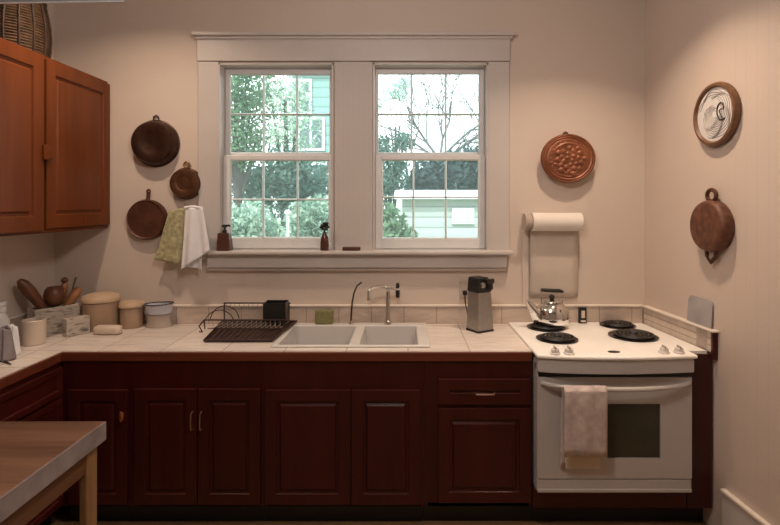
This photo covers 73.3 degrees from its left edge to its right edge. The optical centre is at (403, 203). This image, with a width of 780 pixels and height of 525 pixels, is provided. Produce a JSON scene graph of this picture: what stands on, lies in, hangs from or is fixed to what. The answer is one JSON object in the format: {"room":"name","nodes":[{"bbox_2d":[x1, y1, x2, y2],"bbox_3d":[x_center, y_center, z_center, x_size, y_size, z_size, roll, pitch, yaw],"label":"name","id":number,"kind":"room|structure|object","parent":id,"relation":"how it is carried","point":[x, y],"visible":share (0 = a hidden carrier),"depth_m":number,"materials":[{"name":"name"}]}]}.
{"room":"kitchen","nodes":[
{"label":"kitchen","id":0,"kind":"room"},
{"bbox_2d":[0,3,53,316],"bbox_3d":[-2.240,0.138,0.780,0.150,2.965,5.360,0,0,0],"label":"wall","id":1,"kind":"structure","parent":0,"point":[30,257],"depth_m":3.00,"materials":[{"name":"paint"}]},
{"bbox_2d":[9,312,26,335],"bbox_3d":[-2.152,0.678,1.720,0.026,0.116,3.040,0,0,0],"label":"backsplash","id":2,"kind":"structure","parent":1,"relation":"attached to","point":[16,319],"depth_m":2.91,"materials":[{"name":"tile"}]},
{"bbox_2d":[0,37,109,236],"bbox_3d":[-1.975,-0.303,2.344,0.374,0.904,1.787,0,0,0],"label":"upper cabinet","id":3,"kind":"object","parent":1,"relation":"attached to","point":[55,115],"visible":1,"depth_m":2.67,"materials":[{"name":"orange wood"}]},
{"bbox_2d":[0,3,52,57],"bbox_3d":[-2.030,-0.923,2.760,0.282,0.335,0.335,0,0,26],"label":"basket","id":4,"kind":"object","parent":3,"relation":"on","point":[28,26],"visible":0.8,"depth_m":2.68,"materials":[{"name":"brown wicker"}]},
{"bbox_2d":[54,0,644,397],"bbox_3d":[-0.297,0.138,3.310,4.035,2.965,0.140,0,0,0],"label":"wall","id":5,"kind":"structure","parent":0,"point":[577,67],"depth_m":3.24,"materials":[{"name":"paint"}]},
{"bbox_2d":[126,189,167,239],"bbox_3d":[-1.578,0.063,3.217,0.248,0.313,0.046,0,0,0],"label":"griddle","id":6,"kind":"object","parent":5,"relation":"hanging from","point":[146,218],"visible":0.97,"depth_m":3.20,"materials":[{"name":"red metal"}]},
{"bbox_2d":[131,115,179,166],"bbox_3d":[-1.530,-0.390,3.201,0.292,0.323,0.075,0,0,0],"label":"baking pan","id":7,"kind":"object","parent":5,"relation":"hanging from","point":[156,143],"visible":1,"depth_m":3.17,"materials":[{"name":"brown metal"}]},
{"bbox_2d":[154,202,190,262],"bbox_3d":[-1.406,0.176,3.188,0.214,0.373,0.102,0,0,0],"label":"dish towel","id":8,"kind":"object","parent":5,"relation":"hanging from","point":[170,248],"visible":0.86,"depth_m":3.16,"materials":[{"name":"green fabric"}]},
{"bbox_2d":[169,161,200,199],"bbox_3d":[-1.342,-0.146,3.210,0.198,0.238,0.058,0,0,0],"label":"copper pan","id":9,"kind":"object","parent":5,"relation":"hanging from","point":[185,183],"visible":1,"depth_m":3.18,"materials":[{"name":"gold metal"}]},
{"bbox_2d":[181,205,209,269],"bbox_3d":[-1.254,0.203,3.131,0.131,0.391,0.184,0,0,-38],"label":"cloth","id":10,"kind":"object","parent":5,"relation":"hanging from","point":[195,241],"visible":1,"depth_m":3.11,"materials":[{"name":"white fabric"}]},
{"bbox_2d":[198,62,218,249],"bbox_3d":[-1.203,-0.296,3.229,0.126,1.160,0.022,0,0,0],"label":"trim","id":11,"kind":"structure","parent":5,"relation":"attached to","point":[208,72],"depth_m":3.22,"materials":[{"name":"paint"}]},
{"bbox_2d":[219,63,333,249],"bbox_3d":[-0.789,-0.286,3.300,0.712,1.161,0.160,0,0,0],"label":"window","id":12,"kind":"structure","parent":5,"relation":"in","point":[226,70],"depth_m":3.28,"materials":[{"name":"paint"}]},
{"bbox_2d":[197,39,509,61],"bbox_3d":[-0.310,-0.953,3.227,1.924,0.148,0.026,0,0,0],"label":"trim","id":13,"kind":"structure","parent":5,"relation":"attached to","point":[208,50],"depth_m":3.21,"materials":[{"name":"paint"}]},
{"bbox_2d":[335,62,372,249],"bbox_3d":[-0.310,-0.296,3.229,0.234,1.160,0.022,0,0,0],"label":"trim","id":14,"kind":"structure","parent":5,"relation":"attached to","point":[353,80],"depth_m":3.22,"materials":[{"name":"white paint"}]},
{"bbox_2d":[192,31,515,39],"bbox_3d":[-0.304,-1.029,3.208,1.968,0.037,0.065,0,0,0],"label":"trim","id":15,"kind":"structure","parent":5,"relation":"attached to","point":[510,35],"depth_m":3.18,"materials":[{"name":"paint"}]},
{"bbox_2d":[207,255,506,270],"bbox_3d":[-0.288,0.357,3.212,1.832,0.101,0.055,0,0,0],"label":"trim","id":16,"kind":"structure","parent":5,"relation":"attached to","point":[214,262],"depth_m":3.19,"materials":[{"name":"paint"}]},
{"bbox_2d":[205,250,513,254],"bbox_3d":[-0.270,0.295,3.192,1.862,0.024,0.095,0,0,0],"label":"window sill","id":17,"kind":"structure","parent":5,"relation":"attached to","point":[211,252],"depth_m":3.15,"materials":[{"name":"paint"}]},
{"bbox_2d":[216,224,232,250],"bbox_3d":[-1.089,0.203,3.185,0.081,0.158,0.075,0,0,0],"label":"soap bottle","id":18,"kind":"object","parent":17,"relation":"on","point":[224,239],"visible":1,"depth_m":3.15,"materials":[{"name":"black plastic"}]},
{"bbox_2d":[319,222,329,250],"bbox_3d":[-0.484,0.195,3.185,0.051,0.172,0.051,0,0,45],"label":"bottle","id":19,"kind":"object","parent":17,"relation":"on","point":[324,243],"visible":1,"depth_m":3.17,"materials":[{"name":"brown glass"}]},
{"bbox_2d":[342,247,360,250],"bbox_3d":[-0.318,0.270,3.170,0.109,0.023,0.030,0,0,0],"label":"wooden block","id":20,"kind":"object","parent":17,"relation":"on","point":[343,248],"visible":1,"depth_m":3.16,"materials":[{"name":"brown wood"}]},
{"bbox_2d":[80,304,643,323],"bbox_3d":[-0.328,0.678,3.225,3.634,0.116,0.030,0,0,0],"label":"backsplash","id":21,"kind":"structure","parent":5,"relation":"attached to","point":[181,313],"depth_m":3.22,"materials":[{"name":"tile"}]},
{"bbox_2d":[373,63,488,249],"bbox_3d":[0.164,-0.286,3.300,0.712,1.161,0.160,0,0,0],"label":"window","id":22,"kind":"structure","parent":5,"relation":"in","point":[481,242],"depth_m":3.27,"materials":[{"name":"paint"}]},
{"bbox_2d":[459,280,467,311],"bbox_3d":[0.391,0.502,3.033,0.095,0.177,0.408,0,0,0],"label":"wall outlet","id":23,"kind":"object","parent":5,"relation":"attached to","point":[463,284],"visible":0.67,"depth_m":3.02,"materials":[{"name":"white plastic"}]},
{"bbox_2d":[488,62,508,249],"bbox_3d":[0.584,-0.296,3.229,0.129,1.160,0.022,0,0,0],"label":"trim","id":24,"kind":"structure","parent":5,"relation":"attached to","point":[498,71],"depth_m":3.22,"materials":[{"name":"paint"}]},
{"bbox_2d":[522,213,583,303],"bbox_3d":[0.900,0.336,3.179,0.342,0.564,0.122,0,0,0],"label":"paper towel holder","id":25,"kind":"object","parent":5,"relation":"attached to","point":[553,236],"visible":0.93,"depth_m":3.21,"materials":[{"name":"paper"}]},
{"bbox_2d":[540,131,595,182],"bbox_3d":[0.996,-0.287,3.194,0.333,0.322,0.089,0,0,0],"label":"mold","id":26,"kind":"object","parent":5,"relation":"hanging from","point":[565,158],"visible":1,"depth_m":3.16,"materials":[{"name":"brown metal"}]},
{"bbox_2d":[49,504,707,524],"bbox_3d":[-0.100,1.680,0.850,4.600,0.120,5.500,0,0,0],"label":"floor","id":27,"kind":"structure","parent":0,"point":[61,516],"depth_m":2.66,"materials":[{"name":"brown wood"}]},
{"bbox_2d":[0,362,62,524],"bbox_3d":[-1.927,1.196,2.236,0.469,0.848,0.753,0,0,0],"label":"base cabinet","id":28,"kind":"object","parent":27,"relation":"on","point":[36,397],"visible":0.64,"depth_m":2.44,"materials":[{"name":"brown wood"}]},
{"bbox_2d":[0,421,105,524],"bbox_3d":[-1.316,1.183,1.225,0.584,0.874,1.150,0,0,0],"label":"work table","id":29,"kind":"object","parent":27,"relation":"on","point":[40,460],"visible":1,"depth_m":1.61,"materials":[{"name":"wood"}]},
{"bbox_2d":[63,361,137,520],"bbox_3d":[-1.533,1.196,2.901,0.347,0.848,0.671,0,0,0],"label":"base cabinet","id":30,"kind":"object","parent":27,"relation":"on","point":[92,390],"visible":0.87,"depth_m":2.61,"materials":[{"name":"brown wood"}]},
{"bbox_2d":[132,361,265,520],"bbox_3d":[-1.032,1.196,2.902,0.654,0.848,0.668,0,0,0],"label":"base cabinet","id":31,"kind":"object","parent":27,"relation":"on","point":[197,426],"visible":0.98,"depth_m":2.60,"materials":[{"name":"brown wood"}]},
{"bbox_2d":[263,361,423,520],"bbox_3d":[-0.302,1.196,2.917,0.804,0.848,0.638,0,0,0],"label":"base cabinet","id":32,"kind":"object","parent":27,"relation":"on","point":[343,440],"visible":0.98,"depth_m":2.60,"materials":[{"name":"brown wood"}]},
{"bbox_2d":[0,324,531,389],"bbox_3d":[-0.763,0.760,1.720,2.803,0.048,3.040,0,0,0],"label":"countertop","id":33,"kind":"structure","parent":32,"relation":"on","point":[178,342],"depth_m":2.63,"materials":[{"name":"tile"}]},
{"bbox_2d":[0,300,9,326],"bbox_3d":[-2.022,0.610,2.620,0.080,0.250,0.080,0,0,0],"label":"bottle","id":34,"kind":"object","parent":33,"relation":"on","point":[4,319],"visible":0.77,"depth_m":2.61,"materials":[{"name":"plastic"}]},
{"bbox_2d":[0,325,16,361],"bbox_3d":[-1.892,0.655,2.463,0.102,0.156,0.103,0,0,30],"label":"tea towel","id":35,"kind":"object","parent":33,"relation":"on","point":[7,348],"visible":1,"depth_m":2.45,"materials":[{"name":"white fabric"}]},
{"bbox_2d":[9,324,20,354],"bbox_3d":[-1.892,0.657,2.528,0.064,0.150,0.042,0,0,-19],"label":"napkin","id":36,"kind":"object","parent":33,"relation":"on","point":[15,333],"visible":0.36,"depth_m":2.54,"materials":[{"name":"white fabric"}]},
{"bbox_2d":[20,317,46,345],"bbox_3d":[-1.949,0.671,2.755,0.114,0.128,0.114,0,0,0],"label":"crock","id":37,"kind":"object","parent":33,"relation":"on","point":[32,330],"visible":1,"depth_m":2.71,"materials":[{"name":"beige ceramic"}]},
{"bbox_2d":[27,302,79,335],"bbox_3d":[-1.995,0.657,2.985,0.100,0.155,0.235,0,0,33],"label":"box","id":38,"kind":"object","parent":33,"relation":"on","point":[54,315],"visible":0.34,"depth_m":2.95,"materials":[{"name":"white wood"}]},
{"bbox_2d":[17,278,46,308],"bbox_3d":[-2.050,0.548,2.919,0.067,0.285,0.187,0,0,29],"label":"wooden scoop","id":39,"kind":"object","parent":38,"relation":"in","point":[28,290],"visible":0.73,"depth_m":2.87,"materials":[{"name":"brown wood"}]},
{"bbox_2d":[43,286,64,306],"bbox_3d":[-2.000,0.531,2.995,0.106,0.117,0.112,0,0,0],"label":"wooden cup","id":40,"kind":"object","parent":38,"relation":"in","point":[53,296],"visible":1,"depth_m":2.96,"materials":[{"name":"brown wood"}]},
{"bbox_2d":[61,277,68,305],"bbox_3d":[-1.984,0.550,3.060,0.041,0.244,0.039,0,0,0],"label":"pepper mill","id":41,"kind":"object","parent":38,"relation":"in","point":[64,280],"visible":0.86,"depth_m":3.05,"materials":[{"name":"brown wood"}]},
{"bbox_2d":[64,287,81,304],"bbox_3d":[-1.950,0.589,3.048,0.128,0.203,0.056,0,0,-35],"label":"ladle","id":42,"kind":"object","parent":38,"relation":"in","point":[73,295],"visible":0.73,"depth_m":3.04,"materials":[{"name":"brown wood"}]},
{"bbox_2d":[62,315,89,336],"bbox_3d":[-1.850,0.686,2.955,0.056,0.098,0.124,0,0,33],"label":"box","id":43,"kind":"object","parent":33,"relation":"on","point":[75,325],"visible":1,"depth_m":2.93,"materials":[{"name":"white wood"}]},
{"bbox_2d":[80,291,120,331],"bbox_3d":[-1.794,0.630,3.100,0.214,0.210,0.214,0,0,0],"label":"canister","id":44,"kind":"object","parent":33,"relation":"on","point":[102,308],"visible":0.89,"depth_m":3.03,"materials":[{"name":"beige ceramic"}]},
{"bbox_2d":[93,325,122,334],"bbox_3d":[-1.669,0.710,2.954,0.150,0.051,0.058,0,0,0],"label":"butter dish","id":45,"kind":"object","parent":33,"relation":"on","point":[99,329],"visible":1,"depth_m":2.93,"materials":[{"name":"beige ceramic"}]},
{"bbox_2d":[118,299,144,328],"bbox_3d":[-1.631,0.656,3.134,0.144,0.158,0.144,0,0,0],"label":"canister","id":46,"kind":"object","parent":33,"relation":"on","point":[131,311],"visible":0.95,"depth_m":3.08,"materials":[{"name":"beige ceramic"}]},
{"bbox_2d":[144,301,173,327],"bbox_3d":[-1.474,0.663,3.150,0.173,0.144,0.130,0,0,0],"label":"canister","id":47,"kind":"object","parent":33,"relation":"on","point":[158,314],"visible":1,"depth_m":3.11,"materials":[{"name":"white ceramic"}]},
{"bbox_2d":[145,302,173,314],"bbox_3d":[-1.474,0.631,3.150,0.171,0.057,0.126,0,0,0],"label":"bowl","id":48,"kind":"object","parent":47,"relation":"on","point":[151,308],"depth_m":3.11,"materials":[{"name":"white ceramic"}]},
{"bbox_2d":[203,320,296,341],"bbox_3d":[-0.874,0.718,2.970,0.460,0.034,0.389,0,0,0],"label":"tray","id":49,"kind":"object","parent":33,"relation":"on","point":[216,335],"visible":0.88,"depth_m":2.92,"materials":[{"name":"black plastic"}]},
{"bbox_2d":[199,302,290,331],"bbox_3d":[-0.914,0.654,3.024,0.489,0.124,0.270,0,0,0],"label":"dish rack","id":50,"kind":"object","parent":49,"relation":"on","point":[230,303],"visible":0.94,"depth_m":2.98,"materials":[{"name":"brown metal"}]},
{"bbox_2d":[263,300,288,321],"bbox_3d":[-0.758,0.631,3.110,0.130,0.111,0.110,0,0,0],"label":"utensil caddy","id":51,"kind":"object","parent":50,"relation":"hanging from","point":[272,309],"visible":0.98,"depth_m":3.06,"materials":[{"name":"black plastic"}]},
{"bbox_2d":[271,323,430,346],"bbox_3d":[-0.274,0.815,2.932,0.820,0.185,0.507,0,0,0],"label":"sink","id":52,"kind":"object","parent":33,"relation":"in","point":[299,334],"visible":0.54,"depth_m":3.10,"materials":[{"name":"ceramic"}]},
{"bbox_2d":[315,310,333,323],"bbox_3d":[-0.479,0.679,3.150,0.110,0.085,0.036,0,0,0],"label":"sponge","id":53,"kind":"object","parent":52,"relation":"on","point":[321,316],"visible":1,"depth_m":3.13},
{"bbox_2d":[348,282,361,324],"bbox_3d":[-0.292,0.592,3.132,0.096,0.259,0.031,0,0,34],"label":"water tap","id":54,"kind":"object","parent":33,"relation":"on","point":[350,322],"visible":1,"depth_m":3.14,"materials":[{"name":"silver metal"}]},
{"bbox_2d":[367,283,399,324],"bbox_3d":[-0.128,0.597,3.137,0.204,0.248,0.060,0,0,-19],"label":"faucet","id":55,"kind":"object","parent":33,"relation":"on","point":[387,321],"visible":1,"depth_m":3.14,"materials":[{"name":"silver metal"}]},
{"bbox_2d":[466,276,493,332],"bbox_3d":[0.446,0.579,3.039,0.120,0.312,0.128,0,0,-32],"label":"can opener","id":56,"kind":"object","parent":33,"relation":"on","point":[479,309],"visible":1,"depth_m":3.01,"materials":[{"name":"metal"}]},
{"bbox_2d":[424,361,531,520],"bbox_3d":[0.371,1.196,2.902,0.540,0.848,0.668,0,0,0],"label":"base cabinet","id":57,"kind":"object","parent":27,"relation":"on","point":[478,414],"visible":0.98,"depth_m":2.60,"materials":[{"name":"brown wood"}]},
{"bbox_2d":[529,323,711,520],"bbox_3d":[1.084,1.176,2.913,0.886,0.888,0.633,0,0,0],"label":"surround","id":58,"kind":"object","parent":27,"relation":"on","point":[545,506],"depth_m":2.60,"materials":[{"name":"brown wood"}]},
{"bbox_2d":[508,320,697,492],"bbox_3d":[1.022,1.044,2.841,0.773,0.712,0.760,0,0,0],"label":"range","id":59,"kind":"object","parent":58,"relation":"on","point":[646,378],"visible":0.91,"depth_m":2.54,"materials":[{"name":"white metal"}]},
{"bbox_2d":[525,288,568,326],"bbox_3d":[0.851,0.599,3.084,0.236,0.208,0.196,0,0,27],"label":"kettle","id":60,"kind":"object","parent":59,"relation":"on","point":[551,312],"visible":1,"depth_m":3.02,"materials":[{"name":"silver metal"}]},
{"bbox_2d":[578,307,586,322],"bbox_3d":[1.084,0.676,3.179,0.047,0.096,0.022,0,0,0],"label":"timer","id":61,"kind":"object","parent":59,"relation":"on","point":[582,311],"visible":1,"depth_m":3.17,"materials":[{"name":"black plastic"}]},
{"bbox_2d":[560,385,607,468],"bbox_3d":[0.854,1.064,2.489,0.201,0.412,0.077,0,0,0],"label":"oven towel","id":62,"kind":"object","parent":59,"relation":"hanging from","point":[584,409],"visible":1,"depth_m":2.46,"materials":[{"name":"fabric"}]},
{"bbox_2d":[508,322,697,360],"bbox_3d":[1.024,0.733,2.845,0.769,0.018,0.739,0,0,0],"label":"cooktop","id":63,"kind":"object","parent":59,"relation":"in","point":[589,341],"depth_m":2.72,"materials":[{"name":"metal"}]},
{"bbox_2d":[645,0,779,524],"bbox_3d":[1.774,0.138,0.604,0.150,2.965,5.300,0,0,-5],"label":"wall","id":64,"kind":"structure","parent":0,"point":[691,46],"depth_m":2.49,"materials":[{"name":"paint"}]},
{"bbox_2d":[642,305,719,359],"bbox_3d":[1.500,0.693,2.885,0.036,0.146,0.661,0,0,-5],"label":"backsplash","id":65,"kind":"structure","parent":64,"relation":"attached to","point":[705,338],"depth_m":2.81,"materials":[{"name":"tile"}]},
{"bbox_2d":[687,295,712,328],"bbox_3d":[1.523,0.550,2.696,0.016,0.137,0.191,0,0,-5],"label":"cutting board","id":66,"kind":"object","parent":65,"relation":"on","point":[700,310],"visible":1,"depth_m":2.69,"materials":[{"name":"white plastic"}]},
{"bbox_2d":[690,188,734,263],"bbox_3d":[1.509,0.108,2.576,0.064,0.376,0.264,0,0,-5],"label":"mold","id":67,"kind":"object","parent":64,"relation":"hanging from","point":[712,227],"visible":1,"depth_m":2.54,"materials":[{"name":"brown metal"}]},
{"bbox_2d":[693,81,740,146],"bbox_3d":[1.525,-0.438,2.561,0.036,0.316,0.316,0,0,-4],"label":"wall plate","id":68,"kind":"object","parent":64,"relation":"hanging from","point":[717,110],"visible":1,"depth_m":2.54,"materials":[{"name":"white ceramic"}]},
{"bbox_2d":[720,488,770,524],"bbox_3d":[1.698,1.494,0.438,0.026,0.252,4.181,0,0,-5],"label":"baseboard","id":69,"kind":"structure","parent":64,"relation":"attached to","point":[734,511],"depth_m":2.42,"materials":[{"name":"paint"}]},
{"bbox_3d":[-0.100,-1.405,0.850,4.600,0.120,5.500,0,0,0],"label":"ceiling","id":70,"kind":"structure","parent":0,"visible":0},
{"bbox_2d":[0,0,123,3],"bbox_3d":[-1.634,-1.110,2.323,0.808,0.470,0.054,0,0,0],"label":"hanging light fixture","id":71,"kind":"object","parent":70,"relation":"hanging from","point":[1,1],"visible":1,"depth_m":2.30,"materials":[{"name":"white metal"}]},
{"label":"outside","id":72,"kind":"structure","parent":0,"visible":0},
{"bbox_3d":[0.000,2.020,32.070,60.000,0.100,55.860,0,0,0],"label":"lawn","id":73,"kind":"structure","parent":72,"visible":0},
{"bbox_2d":[231,76,275,228],"bbox_3d":[-2.261,-0.073,7.050,1.072,4.092,0.996,0,0,0],"label":"leafy tree","id":74,"kind":"object","parent":73,"relation":"on","point":[242,102],"visible":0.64,"depth_m":6.98,"materials":[{"name":"green plant"}]},
{"bbox_2d":[232,197,286,236],"bbox_3d":[-1.657,0.949,5.600,0.826,2.047,0.609,0,0,0],"label":"flowering shrub","id":75,"kind":"object","parent":73,"relation":"on","point":[249,226],"visible":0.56,"depth_m":5.50,"materials":[{"name":"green plant"}]},
{"bbox_2d":[232,144,327,236],"bbox_3d":[-1.802,0.553,7.686,1.852,2.842,1.030,0,0,0],"label":"shade tree","id":76,"kind":"object","parent":73,"relation":"on","point":[280,184],"visible":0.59,"depth_m":7.42,"materials":[{"name":"green plant"}]},
{"bbox_2d":[253,76,322,197],"bbox_3d":[-1.878,-0.076,8.353,1.250,4.096,0.888,0,0,22],"label":"leafy tree","id":77,"kind":"object","parent":73,"relation":"on","point":[281,95],"visible":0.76,"depth_m":8.35,"materials":[{"name":"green plant"}]},
{"bbox_2d":[285,210,290,236],"bbox_3d":[-1.108,1.012,5.000,0.058,1.915,0.059,0,0,0],"label":"post","id":78,"kind":"object","parent":73,"relation":"on","point":[287,212],"visible":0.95,"depth_m":4.99,"materials":[{"name":"white paint"}]},
{"bbox_2d":[280,193,327,236],"bbox_3d":[-1.140,0.912,6.402,0.814,2.120,0.555,0,0,0],"label":"flowering shrub","id":79,"kind":"object","parent":73,"relation":"on","point":[310,221],"visible":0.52,"depth_m":6.28,"materials":[{"name":"green plant"}]},
{"bbox_2d":[287,76,328,234],"bbox_3d":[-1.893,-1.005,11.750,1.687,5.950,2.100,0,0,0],"label":"neighbor house","id":80,"kind":"structure","parent":73,"relation":"on","point":[319,86],"depth_m":10.96,"materials":[{"name":"teal wood"}]},
{"bbox_2d":[379,75,409,190],"bbox_3d":[-0.327,-1.546,20.019,1.297,7.039,1.200,0,0,35],"label":"tree","id":81,"kind":"object","parent":73,"relation":"on","point":[395,83],"visible":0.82,"depth_m":19.91,"materials":[{"name":"green plant"}]},
{"bbox_2d":[379,132,415,212],"bbox_3d":[-0.320,0.316,9.605,1.099,3.320,0.740,0,0,0],"label":"leafy tree","id":82,"kind":"object","parent":73,"relation":"on","point":[395,169],"visible":0.49,"depth_m":9.50,"materials":[{"name":"green plant"}]},
{"bbox_2d":[383,202,418,236],"bbox_3d":[-0.176,0.970,5.521,0.688,2.002,0.529,0,0,0],"label":"bush","id":83,"kind":"object","parent":73,"relation":"on","point":[392,227],"visible":0.37,"depth_m":5.41,"materials":[{"name":"green plant"}]},
{"bbox_2d":[379,75,477,151],"bbox_3d":[1.321,-1.238,14.626,6.062,6.416,1.181,0,0,-2],"label":"bare tree","id":84,"kind":"object","parent":73,"relation":"on","point":[465,141],"visible":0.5,"depth_m":14.53,"materials":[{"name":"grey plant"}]},
{"bbox_2d":[394,190,477,236],"bbox_3d":[1.085,0.867,8.375,2.471,2.206,1.050,0,0,0],"label":"garden shed","id":85,"kind":"object","parent":73,"relation":"on","point":[429,213],"visible":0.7,"depth_m":8.00,"materials":[{"name":"white wood"}]},
{"bbox_2d":[399,143,477,189],"bbox_3d":[0.940,0.362,10.806,2.091,3.228,1.213,0,0,0],"label":"tree","id":86,"kind":"object","parent":73,"relation":"on","point":[461,175],"visible":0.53,"depth_m":10.48,"materials":[{"name":"green plant"}]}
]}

